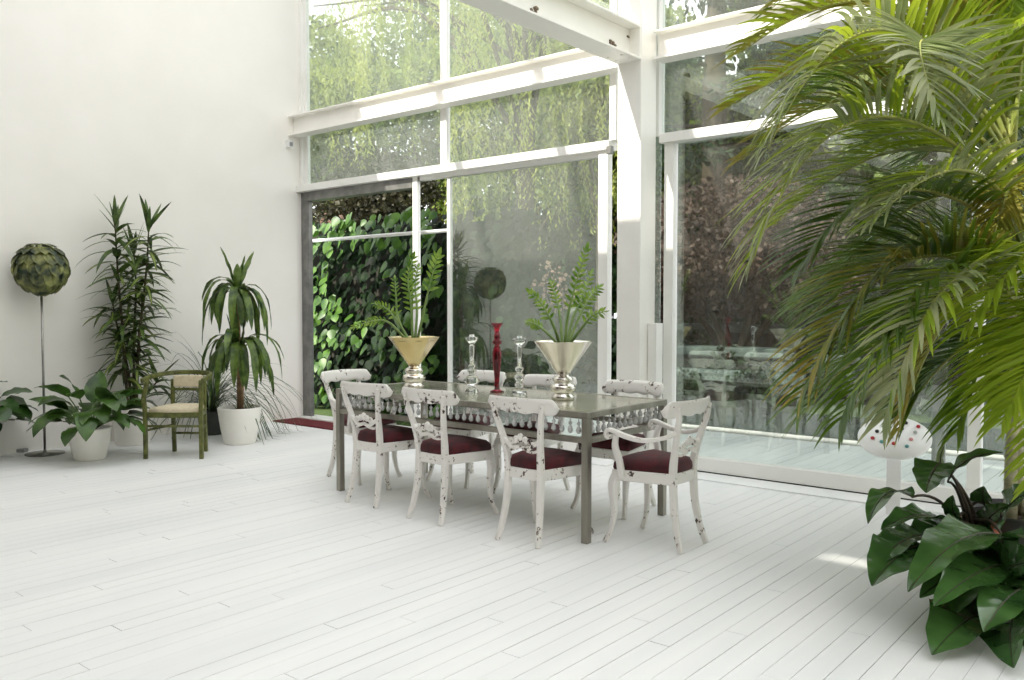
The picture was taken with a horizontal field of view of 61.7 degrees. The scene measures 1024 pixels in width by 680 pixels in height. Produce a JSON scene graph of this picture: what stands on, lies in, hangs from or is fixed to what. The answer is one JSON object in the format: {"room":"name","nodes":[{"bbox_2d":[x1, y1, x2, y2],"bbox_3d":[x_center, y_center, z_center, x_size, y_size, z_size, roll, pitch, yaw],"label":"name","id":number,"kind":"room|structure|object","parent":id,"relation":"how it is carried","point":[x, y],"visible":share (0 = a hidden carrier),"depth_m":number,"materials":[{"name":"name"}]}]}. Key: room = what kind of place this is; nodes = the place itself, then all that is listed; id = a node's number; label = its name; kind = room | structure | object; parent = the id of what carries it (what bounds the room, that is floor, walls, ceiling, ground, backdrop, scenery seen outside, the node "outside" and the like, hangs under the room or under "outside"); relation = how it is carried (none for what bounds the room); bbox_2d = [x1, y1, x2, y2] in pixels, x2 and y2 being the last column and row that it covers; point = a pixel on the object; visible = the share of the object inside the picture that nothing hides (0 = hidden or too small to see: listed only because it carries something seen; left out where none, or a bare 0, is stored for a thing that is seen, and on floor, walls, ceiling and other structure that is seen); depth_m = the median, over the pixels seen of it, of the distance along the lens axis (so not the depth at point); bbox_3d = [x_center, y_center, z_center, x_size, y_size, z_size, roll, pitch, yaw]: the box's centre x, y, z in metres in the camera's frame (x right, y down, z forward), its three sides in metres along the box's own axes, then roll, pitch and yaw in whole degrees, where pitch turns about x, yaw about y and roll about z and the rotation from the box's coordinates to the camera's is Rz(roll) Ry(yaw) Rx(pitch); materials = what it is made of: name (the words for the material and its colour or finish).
{"room":"sunroom","nodes":[
{"label":"sunroom","id":0,"kind":"room"},
{"bbox_2d":[0,0,304,454],"bbox_3d":[-5.793,-2.357,6.976,0.300,7.050,9.870,2,3,40],"label":"wall","id":1,"kind":"structure","parent":0,"point":[187,104],"depth_m":9.10,"materials":[{"name":"paint"}]},
{"bbox_2d":[286,140,293,147],"bbox_3d":[-2.699,-2.381,10.420,0.064,0.090,0.080,2,3,40],"label":"sensor box","id":2,"kind":"object","parent":1,"relation":"attached to","point":[289,143],"visible":1,"depth_m":10.39,"materials":[{"name":"white plastic"}]},
{"bbox_2d":[288,48,617,137],"bbox_3d":[-0.818,-2.542,8.954,4.820,0.240,0.170,2,3,40],"label":"beam","id":3,"kind":"structure","parent":1,"relation":"attached to","point":[573,65],"depth_m":8.70,"materials":[{"name":"white metal"}]},
{"bbox_2d":[296,140,616,458],"bbox_3d":[-0.819,-0.405,9.197,4.620,2.870,0.280,2,3,40],"label":"door","id":4,"kind":"structure","parent":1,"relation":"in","point":[409,179],"depth_m":9.05,"materials":[{"name":"paint"}]},
{"bbox_2d":[298,0,617,184],"bbox_3d":[-0.667,-2.013,8.993,5.030,6.100,0.100,2,3,40],"label":"window","id":5,"kind":"structure","parent":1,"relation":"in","point":[303,5],"depth_m":9.00,"materials":[{"name":"paint"}]},
{"bbox_2d":[0,421,1023,679],"bbox_3d":[-0.743,1.313,2.933,12.820,0.061,9.880,2,3,40],"label":"floor","id":6,"kind":"structure","parent":0,"point":[236,562],"depth_m":4.34,"materials":[{"name":"white paint"}]},
{"bbox_2d":[0,448,27,456],"bbox_3d":[-4.824,1.059,8.078,0.435,0.035,0.344,0,2,5],"label":"power adapter","id":7,"kind":"object","parent":6,"relation":"on","point":[21,450],"visible":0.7,"depth_m":8.17,"materials":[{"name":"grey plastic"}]},
{"bbox_2d":[0,381,37,430],"bbox_3d":[-4.749,0.679,7.546,0.792,0.836,1.236,2,3,40],"label":"rubber plant","id":8,"kind":"object","parent":6,"relation":"on","point":[16,406],"visible":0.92,"depth_m":7.80,"materials":[{"name":"green plant"}]},
{"bbox_2d":[11,243,70,456],"bbox_3d":[-4.405,0.089,8.057,0.496,1.975,0.494,2,3,40],"label":"floor lamp","id":9,"kind":"object","parent":6,"relation":"on","point":[41,270],"visible":1,"depth_m":7.90,"materials":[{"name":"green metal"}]},
{"bbox_2d":[25,371,161,461],"bbox_3d":[-3.850,0.694,7.847,1.159,0.782,1.111,1,2,12],"label":"potted plant","id":10,"kind":"object","parent":6,"relation":"on","point":[89,440],"visible":0.99,"depth_m":7.67,"materials":[{"name":"green plant"}]},
{"bbox_2d":[67,425,111,461],"bbox_3d":[-3.852,0.941,7.826,0.369,0.290,0.369,2,3,40],"label":"pot","id":11,"kind":"object","parent":10,"relation":"on","point":[95,448],"depth_m":7.71,"materials":[{"name":"white ceramic"}]},
{"bbox_2d":[75,194,187,445],"bbox_3d":[-3.768,-0.209,8.619,1.030,2.526,0.847,-2,3,-44],"label":"dracaena","id":12,"kind":"object","parent":6,"relation":"on","point":[132,436],"visible":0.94,"depth_m":8.58,"materials":[{"name":"green plant"}]},
{"bbox_2d":[111,400,153,445],"bbox_3d":[-3.834,0.837,8.671,0.399,0.430,0.399,2,3,40],"label":"pot","id":13,"kind":"object","parent":12,"relation":"on","point":[132,436],"depth_m":8.53,"materials":[{"name":"white ceramic"}]},
{"bbox_2d":[140,370,211,458],"bbox_3d":[-3.091,0.686,8.027,0.586,0.785,0.454,0,2,0],"label":"chair","id":14,"kind":"object","parent":6,"relation":"on","point":[174,410],"visible":0.99,"depth_m":7.85,"materials":[{"name":"paint"}]},
{"bbox_2d":[148,403,203,412],"bbox_3d":[-3.091,0.627,8.006,0.454,0.053,0.374,0,2,0],"label":"seat cushion","id":15,"kind":"object","parent":14,"relation":"on","point":[173,407],"depth_m":7.83,"materials":[{"name":"beige fabric"}]},
{"bbox_2d":[175,387,198,402],"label":"plant","id":16,"kind":"object","parent":6,"relation":"on","point":[197,391],"depth_m":9.13,"materials":[{"name":"green plant"}]},
{"bbox_2d":[172,340,207,376],"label":"plant","id":17,"kind":"object","parent":6,"relation":"on","point":[185,340],"depth_m":9.35,"materials":[{"name":"green plant"}]},
{"bbox_2d":[207,366,238,435],"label":"plant","id":18,"kind":"object","parent":6,"relation":"on","point":[213,426],"depth_m":9.25,"materials":[{"name":"green plant"}]},
{"bbox_2d":[202,247,283,444],"bbox_3d":[-2.757,0.053,8.747,0.819,1.991,0.842,2,3,40],"label":"plant","id":19,"kind":"object","parent":6,"relation":"on","point":[242,306],"visible":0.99,"depth_m":8.58,"materials":[{"name":"green plant"}]},
{"bbox_2d":[243,363,315,444],"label":"plant","id":20,"kind":"object","parent":6,"relation":"on","point":[246,399],"depth_m":9.23,"materials":[{"name":"green plant"}]},
{"bbox_2d":[273,418,332,429],"bbox_3d":[-2.217,0.990,10.018,1.450,0.016,0.350,2,3,40],"label":"door mat","id":21,"kind":"object","parent":6,"relation":"on","point":[304,422],"visible":0.48,"depth_m":10.14,"materials":[{"name":"red fabric"}]},
{"bbox_2d":[320,369,401,485],"bbox_3d":[-1.239,0.689,6.989,0.524,0.874,0.534,2,3,40],"label":"armchair","id":22,"kind":"object","parent":6,"relation":"on","point":[360,375],"visible":0.37,"depth_m":7.00,"materials":[{"name":"white paint"}]},
{"bbox_2d":[344,414,394,427],"bbox_3d":[-1.218,0.638,6.970,0.381,0.091,0.424,2,3,40],"label":"cushion","id":23,"kind":"object","parent":22,"relation":"on","point":[347,424],"depth_m":6.85,"materials":[{"name":"red fabric"}]},
{"bbox_2d":[340,380,431,508],"bbox_3d":[-0.922,0.722,6.172,0.490,0.874,0.524,2,3,39],"label":"dining chair","id":24,"kind":"object","parent":6,"relation":"on","point":[381,439],"visible":0.92,"depth_m":6.04,"materials":[{"name":"white paint"}]},
{"bbox_2d":[358,424,423,442],"bbox_3d":[-0.905,0.669,6.191,0.424,0.091,0.381,2,3,39],"label":"cushion","id":25,"kind":"object","parent":24,"relation":"on","point":[386,433],"depth_m":6.07,"materials":[{"name":"red fabric"}]},
{"bbox_2d":[401,387,498,525],"bbox_3d":[-0.424,0.741,5.700,0.490,0.874,0.524,2,3,41],"label":"dining chair","id":26,"kind":"object","parent":6,"relation":"on","point":[446,450],"visible":1,"depth_m":5.59,"materials":[{"name":"white paint"}]},
{"bbox_2d":[420,434,491,454],"bbox_3d":[-0.406,0.688,5.718,0.424,0.091,0.381,2,3,41],"label":"cushion","id":27,"kind":"object","parent":26,"relation":"on","point":[454,444],"depth_m":5.61,"materials":[{"name":"red fabric"}]},
{"bbox_2d":[426,370,505,487],"bbox_3d":[-0.357,0.693,6.883,0.490,0.874,0.524,2,3,40],"label":"dining chair","id":28,"kind":"object","parent":6,"relation":"on","point":[483,375],"visible":0.39,"depth_m":6.84,"materials":[{"name":"white paint"}]},
{"bbox_2d":[433,413,490,429],"bbox_3d":[-0.375,0.642,6.860,0.424,0.091,0.381,2,3,40],"label":"cushion","id":29,"kind":"object","parent":28,"relation":"on","point":[453,419],"depth_m":6.76,"materials":[{"name":"red fabric"}]},
{"bbox_2d":[336,380,666,543],"bbox_3d":[-0.147,0.768,6.104,2.300,0.775,0.930,2,3,40],"label":"dining table","id":30,"kind":"object","parent":6,"relation":"on","point":[587,407],"visible":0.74,"depth_m":5.67,"materials":[{"name":"metal"}]},
{"bbox_2d":[389,336,438,387],"bbox_3d":[-0.748,0.169,6.537,0.370,0.388,0.370,1,3,25],"label":"vase","id":31,"kind":"object","parent":30,"relation":"on","point":[413,351],"visible":0.98,"depth_m":6.46,"materials":[{"name":"metal"}]},
{"bbox_2d":[348,248,444,337],"bbox_3d":[-0.866,-0.349,6.611,0.730,0.709,0.410,0,2,-1],"label":"plant","id":32,"kind":"object","parent":31,"relation":"on","point":[412,281],"visible":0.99,"depth_m":6.54,"materials":[{"name":"green plant"}]},
{"bbox_2d":[389,336,438,365],"bbox_3d":[-0.748,0.086,6.534,0.370,0.222,0.370,1,3,25],"label":"bowl","id":33,"kind":"object","parent":31,"relation":"on","point":[413,350],"depth_m":6.43,"materials":[{"name":"gold metal"}]},
{"bbox_2d":[464,334,479,393],"bbox_3d":[-0.286,0.169,6.125,0.116,0.420,0.116,2,3,40],"label":"glass candlestick","id":34,"kind":"object","parent":30,"relation":"on","point":[471,380],"visible":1,"depth_m":6.10,"materials":[{"name":"clear glass"}]},
{"bbox_2d":[465,334,478,343],"bbox_3d":[-0.286,-0.007,6.118,0.100,0.068,0.100,2,3,40],"label":"cup","id":35,"kind":"object","parent":34,"relation":"on","point":[471,339],"depth_m":6.09,"materials":[{"name":"clear glass"}]},
{"bbox_2d":[490,323,503,392],"bbox_3d":[-0.108,0.126,6.194,0.103,0.500,0.103,2,3,40],"label":"candlestick","id":36,"kind":"object","parent":30,"relation":"on","point":[496,354],"visible":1,"depth_m":6.17,"materials":[{"name":"red glass"}]},
{"bbox_2d":[491,323,502,331],"bbox_3d":[-0.108,-0.092,6.186,0.087,0.064,0.087,2,3,40],"label":"cup","id":37,"kind":"object","parent":36,"relation":"on","point":[496,326],"depth_m":6.16,"materials":[{"name":"red glass"}]},
{"bbox_2d":[512,336,526,395],"bbox_3d":[0.052,0.177,5.988,0.111,0.415,0.111,2,3,40],"label":"glass candlestick","id":38,"kind":"object","parent":30,"relation":"on","point":[519,376],"visible":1,"depth_m":5.97,"materials":[{"name":"clear glass"}]},
{"bbox_2d":[512,336,526,344],"bbox_3d":[0.052,0.003,5.981,0.111,0.066,0.111,2,3,40],"label":"cup","id":39,"kind":"object","parent":38,"relation":"on","point":[519,340],"depth_m":5.95,"materials":[{"name":"clear glass"}]},
{"bbox_2d":[534,340,592,399],"bbox_3d":[0.341,0.201,5.732,0.399,0.388,0.399,2,3,40],"label":"vase","id":40,"kind":"object","parent":30,"relation":"on","point":[563,357],"visible":0.99,"depth_m":5.65,"materials":[{"name":"metal"}]},
{"bbox_2d":[534,340,592,373],"bbox_3d":[0.341,0.118,5.729,0.399,0.222,0.399,2,3,40],"label":"bowl","id":41,"kind":"object","parent":40,"relation":"on","point":[563,357],"depth_m":5.62,"materials":[{"name":"silver metal"}]},
{"bbox_2d":[525,242,609,341],"bbox_3d":[0.357,-0.312,5.801,0.566,0.698,0.522,0,2,0],"label":"plant","id":42,"kind":"object","parent":40,"relation":"on","point":[567,337],"visible":0.97,"depth_m":5.74,"materials":[{"name":"green plant"}]},
{"bbox_2d":[493,374,576,493],"bbox_3d":[0.175,0.711,6.428,0.490,0.874,0.524,2,3,39],"label":"dining chair","id":43,"kind":"object","parent":6,"relation":"on","point":[530,380],"visible":0.32,"depth_m":6.40,"materials":[{"name":"white paint"}]},
{"bbox_2d":[498,421,559,438],"bbox_3d":[0.158,0.661,6.405,0.424,0.091,0.381,2,3,39],"label":"cushion","id":44,"kind":"object","parent":43,"relation":"on","point":[533,428],"depth_m":6.32,"materials":[{"name":"red fabric"}]},
{"bbox_2d":[488,395,593,548],"bbox_3d":[0.167,0.761,5.191,0.490,0.874,0.524,2,3,39],"label":"dining chair","id":45,"kind":"object","parent":6,"relation":"on","point":[536,463],"visible":0.92,"depth_m":5.05,"materials":[{"name":"white paint"}]},
{"bbox_2d":[510,447,580,469],"bbox_3d":[0.184,0.709,5.210,0.424,0.091,0.381,2,3,39],"label":"cushion","id":46,"kind":"object","parent":45,"relation":"on","point":[551,458],"depth_m":5.09,"materials":[{"name":"red fabric"}]},
{"bbox_2d":[570,380,664,518],"bbox_3d":[0.739,0.731,5.934,0.490,0.874,0.524,2,3,41],"label":"dining chair","id":47,"kind":"object","parent":6,"relation":"on","point":[602,449],"visible":0.41,"depth_m":5.91,"materials":[{"name":"white paint"}]},
{"bbox_2d":[578,432,644,450],"bbox_3d":[0.722,0.680,5.912,0.424,0.091,0.381,2,3,41],"label":"cushion","id":48,"kind":"object","parent":47,"relation":"on","point":[606,445],"depth_m":5.76,"materials":[{"name":"red fabric"}]},
{"bbox_2d":[603,396,711,553],"bbox_3d":[0.879,0.766,5.076,0.524,0.874,0.534,2,3,40],"label":"armchair","id":49,"kind":"object","parent":6,"relation":"on","point":[672,469],"visible":1,"depth_m":4.97,"materials":[{"name":"white paint"}]},
{"bbox_2d":[613,449,692,473],"bbox_3d":[0.858,0.714,5.091,0.381,0.091,0.424,2,3,40],"label":"cushion","id":50,"kind":"object","parent":49,"relation":"on","point":[653,461],"depth_m":4.98,"materials":[{"name":"red fabric"}]},
{"bbox_2d":[501,446,961,516],"bbox_3d":[3.018,1.162,5.799,10.700,0.012,0.260,2,3,40],"label":"trim","id":51,"kind":"structure","parent":6,"relation":"on","point":[761,484],"depth_m":6.51,"materials":[{"name":"white paint"}]},
{"bbox_2d":[659,90,1021,506],"bbox_3d":[4.297,-0.230,4.967,7.740,2.860,0.220,2,3,40],"label":"door","id":52,"kind":"structure","parent":6,"relation":"on","point":[839,481],"depth_m":6.80,"materials":[{"name":"paint"}]},
{"bbox_2d":[656,0,664,136],"bbox_3d":[4.261,-3.272,4.848,7.800,3.250,0.100,2,3,40],"label":"window","id":53,"kind":"structure","parent":52,"relation":"on","point":[660,67],"depth_m":7.34,"materials":[{"name":"paint"}]},
{"bbox_2d":[709,0,1023,544],"bbox_3d":[2.070,-0.545,4.439,2.089,3.532,2.899,1,3,28],"label":"areca palm","id":54,"kind":"object","parent":6,"relation":"on","point":[971,65],"visible":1,"depth_m":4.06,"materials":[{"name":"plant"}]},
{"bbox_2d":[965,498,1023,544],"bbox_3d":[2.640,1.051,4.471,0.518,0.340,0.518,2,3,40],"label":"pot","id":55,"kind":"object","parent":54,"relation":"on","point":[1014,520],"depth_m":4.33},
{"bbox_2d":[858,419,931,513],"bbox_3d":[2.560,0.853,5.753,0.457,0.633,0.405,1,3,24],"label":"display stand","id":56,"kind":"object","parent":6,"relation":"on","point":[910,445],"visible":0.7,"depth_m":5.72,"materials":[{"name":"white paint"}]},
{"bbox_2d":[865,446,1023,667],"bbox_3d":[2.037,0.921,3.906,0.796,0.760,1.418,1,2,22],"label":"plant","id":57,"kind":"object","parent":6,"relation":"on","point":[973,570],"visible":1,"depth_m":3.74,"materials":[{"name":"plant"}]},
{"bbox_2d":[961,517,998,533],"bbox_3d":[2.294,1.073,4.310,0.269,0.310,0.269,2,3,40],"label":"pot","id":58,"kind":"object","parent":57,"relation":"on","point":[992,528],"depth_m":4.21,"materials":[{"name":"ceramic"}]},
{"bbox_2d":[616,0,662,449],"bbox_3d":[1.093,-2.392,7.223,0.320,7.000,0.250,2,3,40],"label":"pillar","id":59,"kind":"structure","parent":0,"point":[639,338],"depth_m":7.21,"materials":[{"name":"white paint"}]},
{"bbox_2d":[410,416,1003,491],"bbox_3d":[4.838,1.200,6.116,14.300,0.061,2.130,2,3,40],"label":"floor","id":60,"kind":"structure","parent":0,"point":[795,453],"depth_m":8.05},
{"bbox_3d":[4.288,-1.623,-1.320,0.200,6.250,9.950,2,3,40],"label":"wall","id":61,"kind":"structure","parent":0,"visible":0},
{"bbox_2d":[653,0,926,63],"bbox_3d":[4.214,-2.374,4.780,7.740,0.240,0.170,2,3,40],"label":"beam","id":62,"kind":"structure","parent":61,"relation":"attached to","point":[711,35],"depth_m":6.83,"materials":[{"name":"white metal"}]},
{"label":"outside","id":63,"kind":"structure","parent":0,"visible":0},
{"bbox_2d":[314,377,1023,428],"bbox_3d":[12.662,0.692,23.125,70.000,0.260,38.310,2,3,40],"label":"ground","id":64,"kind":"structure","parent":63,"point":[320,410],"depth_m":12.07,"materials":[{"name":"green plant"}]},
{"bbox_2d":[320,212,345,233],"bbox_3d":[-3.292,-0.615,14.690,1.619,3.074,1.180,2,3,40],"label":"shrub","id":65,"kind":"object","parent":64,"relation":"on","point":[341,216],"visible":0.04,"depth_m":14.38,"materials":[{"name":"green plant"}]},
{"bbox_2d":[309,13,420,216],"bbox_3d":[-5.681,-4.920,26.671,5.718,10.880,6.346,0,2,-3],"label":"broadleaf tree","id":66,"kind":"object","parent":64,"relation":"on","point":[317,142],"visible":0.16,"depth_m":25.59,"materials":[{"name":"green plant"}]},
{"bbox_2d":[312,141,446,234],"bbox_3d":[-2.665,-1.385,15.870,2.986,4.686,3.138,2,3,40],"label":"tree","id":67,"kind":"object","parent":64,"relation":"on","point":[361,207],"visible":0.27,"depth_m":15.30,"materials":[{"name":"green plant"}]},
{"bbox_2d":[313,229,446,242],"bbox_3d":[-1.786,-0.139,10.649,2.850,2.322,0.044,2,3,40],"label":"rail","id":68,"kind":"object","parent":64,"relation":"on","point":[435,230],"visible":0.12,"depth_m":10.46,"materials":[{"name":"metal"}]},
{"bbox_2d":[355,396,404,413],"bbox_3d":[-1.606,0.871,10.878,0.987,0.354,0.660,-2,3,-33],"label":"plant","id":69,"kind":"object","parent":64,"relation":"on","point":[385,410],"visible":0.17,"depth_m":10.86,"materials":[{"name":"green plant"}]},
{"bbox_2d":[398,400,439,424],"bbox_3d":[-1.129,0.893,10.370,0.629,0.355,0.970,1,2,20],"label":"plant","id":70,"kind":"object","parent":64,"relation":"on","point":[434,410],"visible":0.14,"depth_m":10.38,"materials":[{"name":"green plant"}]},
{"bbox_2d":[313,218,527,419],"bbox_3d":[-2.350,-0.278,12.510,6.400,2.550,0.250,2,3,40],"label":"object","id":71,"kind":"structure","parent":64,"relation":"on","point":[477,226],"depth_m":11.12,"materials":[{"name":"green plant"}]},
{"bbox_2d":[313,205,542,423],"bbox_3d":[-2.376,-0.355,11.967,6.326,2.810,0.894,2,3,36],"label":"climbing ivy","id":72,"kind":"object","parent":71,"relation":"attached to","point":[337,334],"visible":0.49,"depth_m":10.90,"materials":[{"name":"green plant"}]},
{"bbox_2d":[340,0,542,223],"bbox_3d":[-2.034,-5.325,26.607,6.170,11.688,6.371,1,2,14],"label":"broadleaf tree","id":73,"kind":"object","parent":64,"relation":"on","point":[396,77],"visible":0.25,"depth_m":25.45,"materials":[{"name":"green plant"}]},
{"bbox_2d":[309,0,617,289],"bbox_3d":[-2.056,-4.205,18.156,12.170,10.142,5.825,2,3,37],"label":"weeping willow","id":74,"kind":"object","parent":64,"relation":"on","point":[527,104],"visible":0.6,"depth_m":16.40,"materials":[{"name":"green plant"}]},
{"bbox_2d":[425,0,615,232],"bbox_3d":[0.634,-5.337,25.495,6.190,11.801,6.301,-1,2,-15],"label":"broadleaf tree","id":75,"kind":"object","parent":64,"relation":"on","point":[573,201],"visible":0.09,"depth_m":24.60,"materials":[{"name":"green plant"}]},
{"bbox_2d":[434,191,613,305],"bbox_3d":[0.232,-2.551,29.944,7.241,5.726,5.739,2,3,40],"label":"shrub","id":76,"kind":"object","parent":64,"relation":"on","point":[537,204],"visible":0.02,"depth_m":27.27,"materials":[{"name":"green plant"}]},
{"bbox_2d":[528,324,556,389],"bbox_3d":[0.235,0.288,14.746,2.070,1.474,1.700,2,3,40],"label":"shrub","id":77,"kind":"object","parent":64,"relation":"on","point":[548,369],"visible":0.02,"depth_m":14.13,"materials":[{"name":"green plant"}]},
{"bbox_2d":[532,255,590,317],"bbox_3d":[1.013,-0.503,18.006,1.657,2.586,0.991,2,3,40],"label":"shrub","id":78,"kind":"object","parent":64,"relation":"on","point":[542,284],"visible":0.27,"depth_m":18.05,"materials":[{"name":"green plant"}]},
{"bbox_2d":[533,195,616,320],"bbox_3d":[2.669,-2.355,27.477,6.390,5.653,5.606,2,3,40],"label":"shrub","id":79,"kind":"object","parent":64,"relation":"on","point":[557,257],"visible":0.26,"depth_m":25.95,"materials":[{"name":"green plant"}]},
{"bbox_2d":[535,306,616,393],"bbox_3d":[1.094,0.188,14.145,1.998,1.525,2.509,-1,2,-19],"label":"shrub","id":80,"kind":"object","parent":64,"relation":"on","point":[585,371],"visible":0.36,"depth_m":13.67,"materials":[{"name":"green plant"}]},
{"bbox_2d":[503,0,729,310],"bbox_3d":[2.630,-4.464,21.458,5.641,10.382,5.754,2,3,40],"label":"broadleaf tree","id":81,"kind":"object","parent":64,"relation":"on","point":[670,13],"visible":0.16,"depth_m":20.69,"materials":[{"name":"green plant"}]},
{"bbox_2d":[616,294,710,322],"bbox_3d":[3.039,-0.041,16.945,2.321,1.949,1.854,-1,2,-13],"label":"shrub","id":82,"kind":"object","parent":64,"relation":"on","point":[690,318],"visible":0.02,"depth_m":16.37,"materials":[{"name":"green plant"}]},
{"bbox_2d":[575,60,759,248],"bbox_3d":[4.405,-4.071,23.655,5.818,9.419,5.624,1,3,26],"label":"broadleaf tree","id":83,"kind":"object","parent":64,"relation":"on","point":[674,110],"visible":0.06,"depth_m":21.66,"materials":[{"name":"green plant"}]},
{"bbox_2d":[677,329,712,344],"bbox_3d":[3.171,0.387,14.544,0.954,1.139,0.730,2,3,40],"label":"shrub","id":84,"kind":"object","parent":64,"relation":"on","point":[691,337],"visible":0.1,"depth_m":14.51,"materials":[{"name":"green plant"}]},
{"bbox_2d":[612,161,793,296],"bbox_3d":[5.256,-2.343,23.941,6.961,5.776,5.888,2,3,40],"label":"shrub","id":85,"kind":"object","parent":64,"relation":"on","point":[614,267],"visible":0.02,"depth_m":22.14,"materials":[{"name":"green plant"}]},
{"bbox_2d":[584,0,866,283],"bbox_3d":[4.334,-4.214,17.994,5.688,10.166,5.695,0,2,4],"label":"conifer tree","id":86,"kind":"object","parent":64,"relation":"on","point":[713,157],"visible":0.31,"depth_m":17.20,"materials":[{"name":"green plant"}]},
{"bbox_2d":[706,341,745,370],"bbox_3d":[3.282,0.498,13.377,0.868,0.998,0.809,2,3,40],"label":"shrub","id":87,"kind":"object","parent":64,"relation":"on","point":[717,363],"visible":0.21,"depth_m":13.19,"materials":[{"name":"green plant"}]},
{"bbox_2d":[662,367,805,410],"bbox_3d":[3.178,0.726,12.933,2.345,0.530,0.500,2,3,40],"label":"stone bench","id":88,"kind":"object","parent":64,"relation":"on","point":[713,380],"visible":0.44,"depth_m":12.74,"materials":[{"name":"grey stone"}]},
{"bbox_2d":[676,344,795,371],"bbox_3d":[3.328,0.532,13.646,2.224,0.860,0.500,2,3,40],"label":"stone bench","id":89,"kind":"object","parent":64,"relation":"on","point":[689,356],"visible":0.2,"depth_m":13.24,"materials":[{"name":"grey stone"}]},
{"bbox_2d":[613,170,868,346],"bbox_3d":[3.655,-0.876,14.129,4.204,3.716,3.170,1,3,25],"label":"maple","id":90,"kind":"object","parent":64,"relation":"on","point":[701,264],"visible":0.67,"depth_m":13.27,"materials":[{"name":"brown plant"}]},
{"bbox_2d":[677,323,805,368],"bbox_3d":[3.769,0.314,14.962,2.539,1.190,0.500,2,3,40],"label":"stone bench","id":91,"kind":"object","parent":64,"relation":"on","point":[766,340],"visible":0.11,"depth_m":14.41,"materials":[{"name":"grey stone"}]},
{"bbox_2d":[698,171,788,323],"bbox_3d":[6.918,-2.045,22.648,6.542,5.444,4.798,2,3,40],"label":"shrub","id":92,"kind":"object","parent":64,"relation":"on","point":[780,171],"visible":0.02,"depth_m":21.43,"materials":[{"name":"green plant"}]},
{"bbox_2d":[717,290,845,389],"bbox_3d":[4.992,-0.010,14.926,3.081,2.052,2.399,2,3,40],"label":"shrub","id":93,"kind":"object","parent":64,"relation":"on","point":[738,320],"visible":0.02,"depth_m":14.54,"materials":[{"name":"green plant"}]},
{"bbox_2d":[679,0,930,281],"bbox_3d":[6.827,-3.997,19.998,5.982,9.561,6.286,0,2,-5],"label":"broadleaf tree","id":94,"kind":"object","parent":64,"relation":"on","point":[739,166],"visible":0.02,"depth_m":18.85,"materials":[{"name":"green plant"}]},
{"bbox_2d":[611,405,1023,454],"bbox_3d":[6.473,1.174,8.086,14.300,0.045,2.570,2,3,40],"label":"pond water","id":95,"kind":"structure","parent":64,"relation":"on","point":[720,416],"depth_m":10.64,"materials":[{"name":"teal liquid"}]},
{"bbox_2d":[662,366,706,401],"bbox_3d":[2.484,0.707,12.794,0.855,0.658,0.692,1,2,13],"label":"shrub","id":96,"kind":"object","parent":95,"relation":"on","point":[691,387],"visible":0.65,"depth_m":12.63,"materials":[{"name":"green plant"}]},
{"bbox_2d":[722,366,782,411],"bbox_3d":[3.380,0.691,12.114,0.894,0.682,0.760,2,3,40],"label":"shrub","id":97,"kind":"object","parent":95,"relation":"on","point":[749,391],"visible":0.91,"depth_m":11.97,"materials":[{"name":"green plant"}]},
{"bbox_2d":[759,220,917,321],"bbox_3d":[9.008,-2.122,20.808,6.900,5.587,5.433,2,3,40],"label":"shrub","id":98,"kind":"object","parent":64,"relation":"on","point":[787,222],"visible":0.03,"depth_m":19.11,"materials":[{"name":"green plant"}]},
{"bbox_2d":[682,424,1004,460],"bbox_3d":[5.586,1.149,7.014,14.300,0.080,0.190,2,3,40],"label":"kerb","id":99,"kind":"object","parent":64,"relation":"on","point":[684,426],"depth_m":9.11,"materials":[{"name":"stone"}]},
{"bbox_2d":[788,286,956,405],"bbox_3d":[5.584,0.139,12.826,3.166,1.914,1.945,2,3,40],"label":"shrub","id":100,"kind":"object","parent":64,"relation":"on","point":[869,295],"visible":0.06,"depth_m":12.79,"materials":[{"name":"green plant"}]},
{"bbox_2d":[756,11,1023,300],"bbox_3d":[8.129,-3.712,17.655,6.176,9.191,6.351,2,3,40],"label":"broadleaf tree","id":101,"kind":"object","parent":64,"relation":"on","point":[824,147],"visible":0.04,"depth_m":16.75,"materials":[{"name":"green plant"}]},
{"bbox_2d":[812,6,1023,236],"bbox_3d":[9.038,-3.571,15.716,6.530,9.056,6.250,2,3,40],"label":"broadleaf tree","id":102,"kind":"object","parent":64,"relation":"on","point":[928,160],"visible":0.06,"depth_m":15.96,"materials":[{"name":"green plant"}]},
{"bbox_2d":[850,156,1022,295],"bbox_3d":[10.700,-2.086,19.750,6.652,5.994,5.954,2,3,40],"label":"shrub","id":103,"kind":"object","parent":64,"relation":"on","point":[876,283],"visible":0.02,"depth_m":18.89,"materials":[{"name":"green plant"}]},
{"bbox_2d":[860,270,1023,416],"bbox_3d":[6.423,0.032,11.658,3.057,2.186,2.644,2,3,40],"label":"shrub","id":104,"kind":"object","parent":64,"relation":"on","point":[922,402],"visible":0.06,"depth_m":11.47,"materials":[{"name":"green plant"}]},
{"bbox_3d":[-4.001,-1.635,-1.034,13.320,6.250,0.200,2,3,40],"label":"wall","id":105,"kind":"structure","parent":0,"visible":0},
{"bbox_2d":[457,0,640,63],"bbox_3d":[-2.023,-2.319,3.539,0.230,0.310,9.400,2,3,40],"label":"roof beam","id":106,"kind":"structure","parent":105,"relation":"attached to","point":[590,27],"depth_m":6.54,"materials":[{"name":"white metal"}]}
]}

